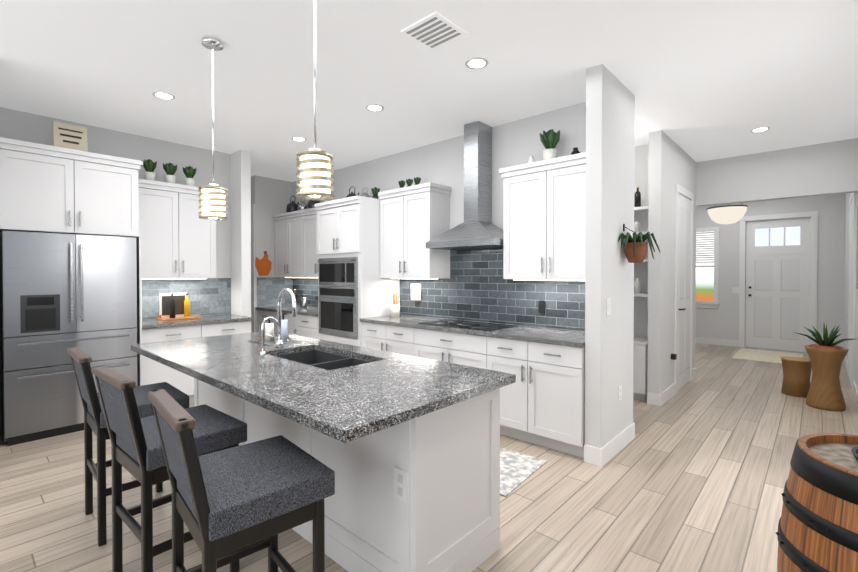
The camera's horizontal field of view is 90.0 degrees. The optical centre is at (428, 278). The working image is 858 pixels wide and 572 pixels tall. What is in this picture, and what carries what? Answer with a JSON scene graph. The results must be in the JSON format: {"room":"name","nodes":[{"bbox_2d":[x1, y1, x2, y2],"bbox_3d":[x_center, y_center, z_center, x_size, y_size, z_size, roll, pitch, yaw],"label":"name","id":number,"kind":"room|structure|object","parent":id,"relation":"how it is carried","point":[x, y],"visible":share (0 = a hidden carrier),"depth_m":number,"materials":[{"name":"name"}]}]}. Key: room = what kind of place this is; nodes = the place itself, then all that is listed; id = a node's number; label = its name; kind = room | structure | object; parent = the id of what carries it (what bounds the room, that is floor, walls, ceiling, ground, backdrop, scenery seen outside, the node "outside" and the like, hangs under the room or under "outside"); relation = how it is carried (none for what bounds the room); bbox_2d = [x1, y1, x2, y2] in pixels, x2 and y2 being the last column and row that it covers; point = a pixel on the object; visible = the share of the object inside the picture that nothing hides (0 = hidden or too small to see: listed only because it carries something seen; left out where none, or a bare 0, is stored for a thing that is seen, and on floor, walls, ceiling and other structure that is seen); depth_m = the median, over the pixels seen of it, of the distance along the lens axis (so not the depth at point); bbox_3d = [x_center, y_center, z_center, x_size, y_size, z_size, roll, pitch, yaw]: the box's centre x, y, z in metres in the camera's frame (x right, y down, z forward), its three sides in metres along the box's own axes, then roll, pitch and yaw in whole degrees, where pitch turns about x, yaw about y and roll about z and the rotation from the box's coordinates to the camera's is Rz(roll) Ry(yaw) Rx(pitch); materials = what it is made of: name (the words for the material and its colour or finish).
{"room":"kitchen","nodes":[
{"label":"kitchen","id":0,"kind":"room"},
{"bbox_2d":[0,343,857,571],"bbox_3d":[0.472,1.418,6.359,10.500,0.120,12.000,1,1,42],"label":"floor","id":1,"kind":"structure","parent":0,"point":[692,475],"depth_m":2.74,"materials":[{"name":"brown wood"}]},
{"bbox_2d":[0,231,136,445],"bbox_3d":[-3.415,0.490,4.083,0.738,1.785,0.940,1,1,42],"label":"fridge","id":2,"kind":"object","parent":1,"relation":"on","point":[60,294],"visible":0.94,"depth_m":3.78,"materials":[{"name":"grey metal"}]},
{"bbox_2d":[0,137,142,385],"bbox_3d":[-3.441,0.108,4.102,0.668,2.550,1.060,1,1,42],"label":"tall cabinet","id":3,"kind":"object","parent":1,"relation":"on","point":[50,189],"visible":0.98,"depth_m":3.87,"materials":[{"name":"white wood"}]},
{"bbox_2d":[53,121,87,151],"bbox_3d":[-3.416,-1.322,4.091,0.077,0.310,0.250,1,1,42],"label":"sign board","id":4,"kind":"object","parent":3,"relation":"on","point":[69,136],"visible":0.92,"depth_m":4.08,"materials":[{"name":"beige wood"}]},
{"bbox_2d":[67,347,188,546],"bbox_3d":[-1.761,0.900,2.520,0.494,1.000,0.524,1,1,42],"label":"stool","id":5,"kind":"object","parent":1,"relation":"on","point":[94,416],"visible":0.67,"depth_m":2.36,"materials":[{"name":"black wood"}]},
{"bbox_2d":[91,366,246,571],"bbox_3d":[-1.221,0.905,2.031,0.494,1.000,0.524,1,1,42],"label":"stool","id":6,"kind":"object","parent":1,"relation":"on","point":[137,451],"visible":0.71,"depth_m":1.90,"materials":[{"name":"grey fabric"}]},
{"bbox_2d":[142,314,252,403],"bbox_3d":[-2.724,0.919,4.938,0.618,0.910,1.142,1,1,42],"label":"base cabinet","id":7,"kind":"object","parent":1,"relation":"on","point":[154,330],"visible":0.29,"depth_m":4.61,"materials":[{"name":"white wood"}]},
{"bbox_2d":[157,292,201,320],"bbox_3d":[-2.848,0.308,4.904,0.220,0.311,0.400,1,1,42],"label":"tray","id":8,"kind":"object","parent":7,"relation":"on","point":[173,306],"depth_m":4.88,"materials":[{"name":"brown wood"}]},
{"bbox_2d":[148,389,334,571],"bbox_3d":[-0.690,0.910,1.576,0.509,1.000,0.480,-1,1,-42],"label":"stool","id":9,"kind":"object","parent":1,"relation":"on","point":[231,505],"visible":1,"depth_m":1.48,"materials":[{"name":"grey fabric"}]},
{"bbox_2d":[256,309,275,331],"bbox_3d":[-2.289,0.918,6.810,0.565,0.870,0.626,1,1,42],"label":"base cabinet","id":10,"kind":"object","parent":1,"relation":"on","point":[262,314],"depth_m":6.63,"materials":[{"name":"white wood"}]},
{"bbox_2d":[276,313,295,334],"bbox_3d":[-1.871,0.922,6.431,0.690,0.870,0.626,1,1,42],"label":"base cabinet","id":11,"kind":"object","parent":1,"relation":"on","point":[291,320],"depth_m":6.11,"materials":[{"name":"white wood"}]},
{"bbox_2d":[296,313,317,338],"bbox_3d":[-1.454,0.927,6.053,0.560,0.870,0.626,1,1,42],"label":"base cabinet","id":12,"kind":"object","parent":1,"relation":"on","point":[304,322],"depth_m":5.81,"materials":[{"name":"white wood"}]},
{"bbox_2d":[256,305,317,316],"bbox_3d":[-1.882,0.467,6.419,1.693,0.038,0.651,1,1,42],"label":"countertop","id":13,"kind":"structure","parent":12,"relation":"on","point":[310,311],"depth_m":6.29,"materials":[{"name":"grey stone"}]},
{"bbox_2d":[294,289,306,307],"bbox_3d":[-1.776,0.306,6.456,1.092,0.280,0.151,1,1,42],"label":"canisters","id":14,"kind":"object","parent":13,"relation":"on","point":[303,300],"depth_m":6.57,"materials":[{"name":"silver metal"}]},
{"bbox_2d":[194,348,499,571],"bbox_3d":[-0.756,0.962,2.819,2.454,0.868,0.647,1,1,42],"label":"kitchen island","id":15,"kind":"object","parent":1,"relation":"on","point":[405,448],"depth_m":2.01,"materials":[{"name":"white wood"}]},
{"bbox_2d":[131,332,514,443],"bbox_3d":[-0.871,0.508,2.680,2.580,0.040,1.080,1,1,42],"label":"island countertop","id":16,"kind":"structure","parent":15,"relation":"on","point":[356,401],"depth_m":2.11,"materials":[{"name":"grey stone"}]},
{"bbox_2d":[248,313,296,345],"bbox_3d":[-1.202,0.369,3.296,0.320,0.222,0.230,1,1,42],"label":"soap bottles","id":17,"kind":"object","parent":16,"relation":"on","point":[269,330],"visible":0.73,"depth_m":3.27,"materials":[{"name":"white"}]},
{"bbox_2d":[315,196,399,346],"bbox_3d":[-0.938,0.197,5.530,0.887,2.340,0.696,1,1,42],"label":"tall cabinet","id":18,"kind":"object","parent":1,"relation":"on","point":[353,287],"visible":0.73,"depth_m":5.21,"materials":[{"name":"white wood"}]},
{"bbox_2d":[346,186,379,198],"bbox_3d":[-0.869,-1.102,5.573,0.542,0.255,0.199,1,1,42],"label":"decor","id":19,"kind":"object","parent":18,"relation":"on","point":[375,190],"visible":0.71,"depth_m":5.51,"materials":[{"name":"grey metal"}]},
{"bbox_2d":[361,323,419,356],"bbox_3d":[-0.242,0.938,4.953,0.923,0.870,0.626,1,1,42],"label":"base cabinet","id":20,"kind":"object","parent":1,"relation":"on","point":[401,340],"depth_m":4.68,"materials":[{"name":"white wood"}]},
{"bbox_2d":[420,331,491,369],"bbox_3d":[0.390,0.945,4.380,1.036,0.870,0.626,1,1,42],"label":"base cabinet","id":21,"kind":"object","parent":1,"relation":"on","point":[468,350],"depth_m":4.07,"materials":[{"name":"white wood"}]},
{"bbox_2d":[492,339,535,443],"bbox_3d":[0.879,0.949,3.937,0.536,0.870,0.626,1,1,42],"label":"base cabinet","id":22,"kind":"object","parent":1,"relation":"on","point":[517,399],"depth_m":3.64,"materials":[{"name":"white wood"}]},
{"bbox_2d":[500,448,546,496],"bbox_3d":[-0.041,1.383,3.582,1.870,0.008,0.660,0,1,38],"label":"kitchen rug","id":23,"kind":"object","parent":1,"relation":"on","point":[517,469],"visible":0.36,"depth_m":3.13,"materials":[{"name":"white fabric"}]},
{"bbox_2d":[536,343,584,457],"bbox_3d":[1.178,0.952,3.666,0.523,0.870,0.626,1,1,42],"label":"base cabinet","id":24,"kind":"object","parent":1,"relation":"on","point":[542,400],"depth_m":3.38,"materials":[{"name":"white wood"}]},
{"bbox_2d":[360,315,584,346],"bbox_3d":[0.387,0.489,4.361,2.644,0.038,0.651,1,1,42],"label":"countertop","id":25,"kind":"structure","parent":24,"relation":"on","point":[558,337],"depth_m":3.87,"materials":[{"name":"grey stone"}]},
{"bbox_2d":[390,290,399,316],"bbox_3d":[-0.415,0.299,5.234,0.120,0.320,0.117,1,1,42],"label":"utensil crock","id":26,"kind":"object","parent":25,"relation":"on","point":[394,310],"visible":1,"depth_m":5.20,"materials":[{"name":"white ceramic"}]},
{"bbox_2d":[428,319,519,330],"bbox_3d":[0.388,0.467,4.373,0.900,0.006,0.500,1,1,42],"label":"cooktop","id":27,"kind":"object","parent":25,"relation":"in","point":[475,326],"depth_m":4.33,"materials":[{"name":"black glass"}]},
{"bbox_2d":[633,337,647,400],"bbox_3d":[2.245,1.041,5.183,0.820,0.660,0.446,1,1,42],"label":"base cabinet","id":28,"kind":"object","parent":1,"relation":"on","point":[640,355],"visible":0.08,"depth_m":4.82,"materials":[{"name":"white wood"}]},
{"bbox_2d":[731,348,803,363],"bbox_3d":[5.892,1.341,7.451,0.900,0.009,1.300,1,1,42],"label":"doormat","id":29,"kind":"object","parent":1,"relation":"on","point":[759,355],"visible":0.79,"depth_m":7.48,"materials":[{"name":"beige fabric"}]},
{"bbox_2d":[780,357,811,397],"bbox_3d":[4.364,1.162,5.094,0.300,0.420,0.300,1,1,42],"label":"stool","id":30,"kind":"object","parent":1,"relation":"on","point":[796,376],"visible":0.88,"depth_m":5.00,"materials":[{"name":"brown wood"}]},
{"bbox_2d":[776,433,857,571],"bbox_3d":[1.343,0.969,1.243,0.528,0.890,0.524,1,1,42],"label":"barrel","id":31,"kind":"object","parent":1,"relation":"on","point":[818,527],"visible":1,"depth_m":1.24,"materials":[{"name":"brown wood"}]},
{"bbox_2d":[851,446,857,460],"bbox_3d":[1.388,0.505,1.225,0.260,0.082,0.260,1,1,42],"label":"decor","id":32,"kind":"object","parent":31,"relation":"on","point":[854,450],"visible":1,"depth_m":1.31,"materials":[{"name":"black"}]},
{"bbox_2d":[794,323,854,411],"bbox_3d":[4.260,0.919,4.626,0.530,0.916,0.388,1,1,42],"label":"potted plant","id":33,"kind":"object","parent":1,"relation":"on","point":[826,354],"visible":1,"depth_m":4.52,"materials":[{"name":"wood"}]},
{"bbox_2d":[0,64,857,447],"bbox_3d":[0.029,-0.132,6.373,9.800,2.980,11.450,1,1,42],"label":"wall","id":34,"kind":"structure","parent":0,"point":[598,126],"depth_m":4.92,"materials":[{"name":"grey paint"}]},
{"bbox_2d":[138,179,215,278],"bbox_3d":[-2.895,-0.526,4.890,0.408,1.040,0.830,1,1,42],"label":"upper cabinet","id":35,"kind":"object","parent":34,"relation":"attached to","point":[177,234],"visible":0.81,"depth_m":4.72,"materials":[{"name":"white wood"}]},
{"bbox_2d":[142,159,196,185],"bbox_3d":[-2.883,-1.172,4.785,0.139,0.253,0.542,1,1,42],"label":"potted plants","id":36,"kind":"object","parent":35,"relation":"on","point":[150,166],"visible":0.88,"depth_m":4.75,"materials":[{"name":"white"}]},
{"bbox_2d":[255,251,271,274],"bbox_3d":[-2.637,-0.252,6.842,0.013,0.396,0.270,1,1,42],"label":"rooster","id":37,"kind":"object","parent":34,"relation":"attached to","point":[263,265],"visible":1,"depth_m":6.85,"materials":[{"name":"orange"}]},
{"bbox_2d":[272,211,303,276],"bbox_3d":[-2.067,-0.506,6.789,0.903,0.960,0.336,1,1,42],"label":"upper cabinet","id":38,"kind":"object","parent":34,"relation":"attached to","point":[295,244],"depth_m":6.65,"materials":[{"name":"white wood"}]},
{"bbox_2d":[286,195,329,211],"bbox_3d":[-1.858,-1.178,6.554,1.052,0.306,0.199,1,1,42],"label":"decor","id":39,"kind":"object","parent":38,"relation":"on","point":[294,206],"visible":0.46,"depth_m":6.58,"materials":[{"name":"grey metal"}]},
{"bbox_2d":[304,210,317,276],"bbox_3d":[-1.491,-0.501,6.267,0.903,0.960,0.336,1,1,42],"label":"upper cabinet","id":40,"kind":"object","parent":34,"relation":"attached to","point":[310,217],"depth_m":6.26,"materials":[{"name":"white wood"}]},
{"bbox_2d":[142,277,584,280],"bbox_3d":[-1.252,0.006,4.479,5.050,0.010,2.360,1,1,42],"label":"light strips","id":41,"kind":"object","parent":40,"relation":"attached to","point":[391,278],"visible":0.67,"depth_m":4.85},
{"bbox_2d":[378,182,451,278],"bbox_3d":[-0.180,-0.528,5.056,0.850,1.040,0.368,1,1,42],"label":"upper cabinet","id":42,"kind":"object","parent":34,"relation":"attached to","point":[414,219],"visible":1,"depth_m":4.88,"materials":[{"name":"white wood"}]},
{"bbox_2d":[398,177,420,187],"bbox_3d":[-0.232,-1.127,5.135,0.345,0.154,0.086,1,1,42],"label":"decor","id":43,"kind":"object","parent":42,"relation":"on","point":[409,181],"visible":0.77,"depth_m":5.11,"materials":[{"name":"green plant"}]},
{"bbox_2d":[411,284,420,299],"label":"outlet","id":44,"kind":"object","parent":34,"relation":"attached to","point":[415,291],"depth_m":5.24,"materials":[{"name":"white plastic"}]},
{"bbox_2d":[426,121,502,249],"bbox_3d":[0.439,-0.957,4.413,0.850,1.282,0.470,1,1,42],"label":"range hood","id":45,"kind":"object","parent":34,"relation":"attached to","point":[477,228],"visible":0.85,"depth_m":4.39,"materials":[{"name":"silver metal"}]},
{"bbox_2d":[538,301,544,312],"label":"outlet","id":46,"kind":"object","parent":34,"relation":"attached to","point":[541,304],"depth_m":4.15,"materials":[{"name":"black plastic"}]},
{"bbox_2d":[499,152,585,279],"bbox_3d":[1.119,-0.515,3.877,0.915,1.040,0.368,1,1,42],"label":"upper cabinet","id":47,"kind":"object","parent":34,"relation":"attached to","point":[544,219],"visible":0.79,"depth_m":3.76,"materials":[{"name":"white wood"}]},
{"bbox_2d":[528,156,534,162],"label":"decor","id":48,"kind":"object","parent":47,"relation":"on","point":[531,159],"depth_m":4.02,"materials":[{"name":"white ceramic"}]},
{"bbox_2d":[540,129,559,159],"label":"decor","id":49,"kind":"object","parent":47,"relation":"on","point":[550,139],"depth_m":3.87,"materials":[{"name":"white"}]},
{"bbox_2d":[571,147,579,154],"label":"decor","id":50,"kind":"object","parent":47,"relation":"on","point":[575,150],"depth_m":3.73,"materials":[{"name":"black ceramic"}]},
{"bbox_2d":[251,183,857,466],"bbox_3d":[0.784,0.084,6.278,7.950,2.550,10.280,1,1,42],"label":"trim","id":51,"kind":"structure","parent":34,"relation":"attached to","point":[605,453],"depth_m":5.81,"materials":[{"name":"white wood"}]},
{"bbox_2d":[606,298,610,314],"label":"light switch","id":52,"kind":"object","parent":34,"relation":"attached to","point":[608,300],"depth_m":3.28,"materials":[{"name":"white plastic"}]},
{"bbox_2d":[618,385,621,400],"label":"outlet","id":53,"kind":"object","parent":34,"relation":"attached to","point":[619,387],"depth_m":3.48,"materials":[{"name":"white plastic"}]},
{"bbox_2d":[618,224,659,262],"bbox_3d":[1.671,-0.290,3.460,0.316,0.320,0.309,1,1,42],"label":"hanging plant","id":54,"kind":"object","parent":34,"relation":"hanging from","point":[635,248],"visible":0.94,"depth_m":3.41,"materials":[{"name":"green plant"}]},
{"bbox_2d":[634,206,647,296],"bbox_3d":[2.289,-0.315,5.231,0.840,1.030,0.298,1,1,42],"label":"shelf","id":55,"kind":"object","parent":34,"relation":"attached to","point":[642,209],"depth_m":4.93,"materials":[{"name":"white wood"}]},
{"bbox_2d":[634,187,640,293],"bbox_3d":[2.361,-0.449,5.057,0.250,1.240,0.070,1,1,42],"label":"nook items","id":56,"kind":"object","parent":55,"relation":"on","point":[637,199],"visible":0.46,"depth_m":4.97,"materials":[{"name":"black glass"}]},
{"bbox_2d":[671,353,676,359],"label":"outlet","id":57,"kind":"object","parent":34,"relation":"attached to","point":[673,356],"depth_m":4.96,"materials":[{"name":"black plastic"}]},
{"bbox_2d":[678,193,690,389],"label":"hall door","id":58,"kind":"structure","parent":34,"relation":"in","point":[684,317],"depth_m":5.43,"materials":[{"name":"white wood"}]},
{"bbox_2d":[696,231,713,300],"bbox_3d":[5.545,-0.260,8.956,0.700,1.420,0.050,1,1,42],"label":"window","id":59,"kind":"structure","parent":34,"relation":"in","point":[704,266],"depth_m":8.83,"materials":[{"name":"white glass"}]},
{"bbox_2d":[732,287,738,292],"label":"light switch","id":60,"kind":"object","parent":34,"relation":"attached to","point":[734,289],"depth_m":8.45,"materials":[{"name":"white plastic"}]},
{"bbox_2d":[745,217,810,351],"bbox_3d":[6.582,0.113,8.009,1.085,2.455,0.095,1,1,42],"label":"front door","id":61,"kind":"structure","parent":34,"relation":"in","point":[777,310],"depth_m":8.04,"materials":[{"name":"white wood"}]},
{"bbox_2d":[856,206,857,288],"bbox_3d":[3.652,-0.297,3.578,0.058,0.790,1.380,1,1,42],"label":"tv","id":62,"kind":"object","parent":34,"relation":"attached to","point":[857,253],"visible":1,"depth_m":4.02,"materials":[{"name":"black plastic"}]},
{"bbox_2d":[0,0,857,181],"bbox_3d":[0.213,-1.684,6.560,9.800,0.120,12.000,1,1,42],"label":"ceiling","id":63,"kind":"structure","parent":0,"point":[703,80],"depth_m":3.25,"materials":[{"name":"white paint"}]},
{"bbox_2d":[152,91,174,99],"bbox_3d":[-2.303,-1.590,3.727,0.169,0.005,0.169,0,1,3],"label":"recessed light","id":64,"kind":"object","parent":63,"relation":"in","point":[162,95],"depth_m":3.71,"materials":[{"name":"white"}]},
{"bbox_2d":[199,37,227,219],"bbox_3d":[-1.447,-0.989,2.876,0.176,1.187,0.176,1,1,42],"label":"pendant light","id":65,"kind":"object","parent":63,"relation":"hanging from","point":[212,206],"visible":1,"depth_m":2.84,"materials":[{"name":"white glass"}]},
{"bbox_2d":[291,137,306,140],"bbox_3d":[-1.491,-1.603,4.921,0.169,0.005,0.169,0,1,3],"label":"recessed light","id":66,"kind":"object","parent":63,"relation":"in","point":[293,138],"depth_m":4.91,"materials":[{"name":"white"}]},
{"bbox_2d":[296,0,333,200],"bbox_3d":[-0.552,-0.980,2.078,0.176,1.187,0.176,1,1,42],"label":"pendant light","id":67,"kind":"object","parent":63,"relation":"hanging from","point":[315,179],"visible":1,"depth_m":2.03,"materials":[{"name":"white glass"}]},
{"bbox_2d":[366,104,383,110],"bbox_3d":[-0.504,-1.593,3.999,0.169,0.005,0.169,0,1,18],"label":"recessed light","id":68,"kind":"object","parent":63,"relation":"in","point":[372,107],"depth_m":3.99,"materials":[{"name":"white"}]},
{"bbox_2d":[401,12,466,49],"bbox_3d":[0.031,-1.574,2.744,0.300,0.015,0.300,1,1,42],"label":"ceiling vent","id":69,"kind":"object","parent":63,"relation":"in","point":[434,30],"visible":0.98,"depth_m":2.72,"materials":[{"name":"white metal"}]},
{"bbox_2d":[465,57,487,68],"bbox_3d":[0.351,-1.584,3.156,0.169,0.005,0.169,0,1,18],"label":"recessed light","id":70,"kind":"object","parent":63,"relation":"in","point":[476,63],"depth_m":3.15,"materials":[{"name":"white plastic"}]},
{"bbox_2d":[707,203,747,223],"bbox_3d":[4.864,-1.258,7.004,0.560,0.738,0.560,1,1,42],"label":"ceiling light","id":71,"kind":"object","parent":63,"relation":"hanging from","point":[726,214],"visible":0.75,"depth_m":6.84,"materials":[{"name":"white glass"}]},
{"bbox_2d":[750,127,769,131],"bbox_3d":[3.551,-1.599,4.600,0.169,0.005,0.169,0,1,18],"label":"recessed light","id":72,"kind":"object","parent":63,"relation":"in","point":[760,129],"depth_m":4.59,"materials":[{"name":"white"}]}
]}

